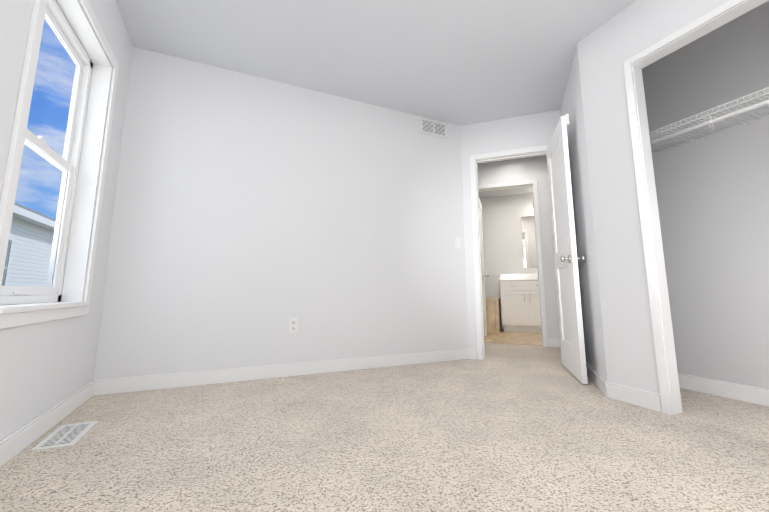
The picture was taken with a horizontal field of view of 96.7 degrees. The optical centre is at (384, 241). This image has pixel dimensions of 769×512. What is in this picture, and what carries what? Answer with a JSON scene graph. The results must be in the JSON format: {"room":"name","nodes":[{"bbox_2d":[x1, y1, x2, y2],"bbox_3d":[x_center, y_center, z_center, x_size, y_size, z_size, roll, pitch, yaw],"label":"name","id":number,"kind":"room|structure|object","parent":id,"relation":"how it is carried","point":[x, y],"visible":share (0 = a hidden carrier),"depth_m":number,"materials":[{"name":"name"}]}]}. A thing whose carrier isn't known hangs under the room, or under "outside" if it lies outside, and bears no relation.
{"room":"empty bedroom","nodes":[
{"label":"empty bedroom","id":0,"kind":"room"},
{"bbox_2d":[0,0,132,440],"bbox_3d":[-2.048,-0.197,2.585,0.150,2.440,9.800,4,-9,-24],"label":"wall","id":1,"kind":"structure","parent":0,"point":[45,366],"depth_m":1.62,"materials":[{"name":"white paint"}]},
{"bbox_2d":[0,0,118,328],"bbox_3d":[-1.595,-0.427,1.648,0.180,1.587,0.943,4,-9,-24],"label":"window unit","id":2,"kind":"structure","parent":1,"relation":"in","point":[67,164],"depth_m":1.89,"materials":[{"name":"white plastic"}]},
{"bbox_2d":[93,47,467,379],"bbox_3d":[-0.605,-0.140,2.967,3.098,2.440,0.110,4,-9,-24],"label":"wall","id":3,"kind":"structure","parent":0,"point":[252,214],"depth_m":2.77,"materials":[{"name":"white paint"}]},
{"bbox_2d":[289,318,297,332],"bbox_3d":[-0.725,0.667,2.728,0.070,0.115,0.008,4,-9,-24],"label":"duplex electrical outlet","id":4,"kind":"object","parent":3,"relation":"attached to","point":[293,325],"visible":1,"depth_m":2.73,"materials":[{"name":"white plastic"}]},
{"bbox_2d":[0,323,768,467],"bbox_3d":[1.387,1.037,2.905,6.518,0.095,7.062,4,-9,-24],"label":"baseboard","id":5,"kind":"structure","parent":3,"relation":"attached to","point":[14,444],"depth_m":2.26,"materials":[{"name":"white wood"}]},
{"bbox_2d":[421,117,446,137],"bbox_3d":[0.514,-1.186,3.567,0.310,0.160,0.012,4,-9,-24],"label":"air vent","id":6,"kind":"object","parent":3,"relation":"in","point":[432,127],"visible":1,"depth_m":3.56,"materials":[{"name":"white plastic"}]},
{"bbox_2d":[455,237,460,248],"bbox_3d":[0.754,0.012,3.500,0.070,0.115,0.013,4,-9,-24],"label":"rocker light switch","id":7,"kind":"object","parent":3,"relation":"attached to","point":[457,242],"visible":1,"depth_m":3.50,"materials":[{"name":"white plastic"}]},
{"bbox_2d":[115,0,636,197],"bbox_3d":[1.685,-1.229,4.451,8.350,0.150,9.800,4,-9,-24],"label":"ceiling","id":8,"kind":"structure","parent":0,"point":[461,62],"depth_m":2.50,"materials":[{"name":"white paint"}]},
{"bbox_2d":[0,343,768,511],"bbox_3d":[1.685,1.358,4.070,8.350,0.200,9.800,4,-9,-24],"label":"floor carpet","id":9,"kind":"object","parent":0,"point":[514,428],"visible":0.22,"depth_m":1.43,"materials":[{"name":"beige carpet"}]},
{"bbox_2d":[31,421,96,450],"bbox_3d":[-1.456,0.884,1.571,0.140,0.007,0.290,4,-9,-24],"label":"air vent register","id":10,"kind":"object","parent":9,"relation":"on","point":[66,435],"visible":1,"depth_m":1.54,"materials":[{"name":"white plastic"}]},
{"bbox_2d":[479,193,537,322],"bbox_3d":[2.388,0.345,6.253,3.000,2.440,0.110,-3,-9,20],"label":"wall","id":11,"kind":"structure","parent":0,"point":[502,235],"depth_m":6.31,"materials":[{"name":"white paint"}]},
{"bbox_2d":[521,216,536,267],"bbox_3d":[2.872,-0.012,6.058,0.800,0.930,0.007,-3,-9,20],"label":"bathroom mirror","id":12,"kind":"object","parent":11,"relation":"attached to","point":[529,242],"visible":0.36,"depth_m":6.15,"materials":[{"name":"white mirror"}]},
{"bbox_2d":[461,109,560,358],"bbox_3d":[1.356,-0.073,3.414,1.085,2.440,0.110,-3,-9,20],"label":"wall","id":13,"kind":"structure","parent":0,"point":[526,131],"depth_m":3.52,"materials":[{"name":"white paint"}]},
{"bbox_2d":[470,145,548,359],"bbox_3d":[1.316,0.105,3.402,0.823,2.084,0.140,-3,-9,20],"label":"door frame","id":14,"kind":"structure","parent":13,"relation":"attached to","point":[475,160],"depth_m":3.48,"materials":[{"name":"white wood"}]},
{"bbox_2d":[546,114,587,383],"bbox_3d":[1.511,0.045,2.882,0.520,2.026,0.568,4,-9,-24],"label":"door","id":15,"kind":"structure","parent":13,"relation":"in","point":[571,333],"depth_m":2.75,"materials":[{"name":"painted wood"},{"name":"satin nickel"}]},
{"bbox_2d":[484,328,542,345],"bbox_3d":[2.034,1.412,5.145,3.000,0.006,1.900,-3,-9,20],"label":"floor","id":16,"kind":"structure","parent":0,"point":[519,338],"depth_m":4.79,"materials":[{"name":"beige wood"}]},
{"bbox_2d":[486,298,501,334],"bbox_3d":[1.347,1.243,5.886,1.204,0.544,1.044,-3,-9,20],"label":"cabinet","id":17,"kind":"object","parent":16,"relation":"on","point":[493,313],"visible":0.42,"depth_m":5.23,"materials":[{"name":"wood"}]},
{"bbox_2d":[500,281,541,332],"bbox_3d":[2.775,1.061,5.640,1.517,0.834,1.517,4,-9,-24],"label":"bathroom vanity","id":18,"kind":"object","parent":16,"relation":"on","point":[520,305],"depth_m":5.56,"materials":[{"name":"painted wood"},{"name":"porcelain"}]},
{"bbox_2d":[499,277,537,280],"bbox_3d":[2.772,0.630,5.695,1.552,0.035,1.552,4,-9,-24],"label":"countertop","id":19,"kind":"structure","parent":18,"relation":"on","point":[501,278],"depth_m":5.65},
{"bbox_2d":[477,155,559,346],"bbox_3d":[1.796,0.074,4.413,3.600,2.440,0.110,-3,-9,20],"label":"wall","id":20,"kind":"structure","parent":0,"point":[519,169],"depth_m":4.37,"materials":[{"name":"white paint"}]},
{"bbox_2d":[479,199,488,338],"bbox_3d":[1.412,0.355,4.985,0.533,2.026,0.547,4,-9,-24],"label":"bathroom door","id":21,"kind":"structure","parent":20,"relation":"in","point":[483,271],"depth_m":5.13,"materials":[{"name":"white wood"}]},
{"bbox_2d":[478,179,547,346],"bbox_3d":[1.604,0.261,4.458,0.818,2.084,0.140,-3,-9,20],"label":"door frame","id":22,"kind":"structure","parent":20,"relation":"attached to","point":[512,185],"depth_m":4.32,"materials":[{"name":"white wood"}]},
{"bbox_2d":[560,45,607,381],"bbox_3d":[1.621,-0.172,2.742,0.110,2.440,0.975,-3,-9,20],"label":"wall","id":23,"kind":"structure","parent":0,"point":[572,105],"depth_m":2.57,"materials":[{"name":"white paint"}]},
{"bbox_2d":[577,0,728,393],"bbox_3d":[2.104,-0.447,0.876,0.085,2.440,3.221,4,-9,-24],"label":"wall","id":24,"kind":"structure","parent":0,"point":[607,49],"depth_m":2.14,"materials":[{"name":"white paint"}]},
{"bbox_2d":[623,0,768,414],"bbox_3d":[1.894,-0.206,1.307,0.115,2.089,1.617,4,-9,-24],"label":"trim","id":25,"kind":"structure","parent":24,"relation":"attached to","point":[634,66],"depth_m":1.95,"materials":[{"name":"white wood"}]},
{"bbox_2d":[642,1,768,388],"bbox_3d":[2.381,-0.295,1.905,0.110,2.440,2.715,4,-9,-24],"label":"wall","id":26,"kind":"structure","parent":0,"point":[712,191],"depth_m":2.23,"materials":[{"name":"white paint"}]},
{"bbox_2d":[649,87,768,153],"bbox_3d":[2.229,-0.764,1.679,0.407,0.095,2.089,4,-9,-24],"label":"wire closet shelf","id":27,"kind":"object","parent":26,"relation":"attached to","point":[711,121],"visible":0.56,"depth_m":2.05,"materials":[{"name":"white metal"}]},
{"label":"outside","id":28,"kind":"structure","parent":0,"visible":0},
{"bbox_3d":[-26.338,4.864,7.007,39.850,0.300,90.000,4,-9,-24],"label":"lawn","id":29,"kind":"structure","parent":28,"visible":0},
{"bbox_2d":[1,203,55,304],"bbox_3d":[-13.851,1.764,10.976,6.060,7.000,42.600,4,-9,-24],"label":"neighbouring house","id":30,"kind":"structure","parent":29,"relation":"on","point":[11,274],"depth_m":9.83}
]}

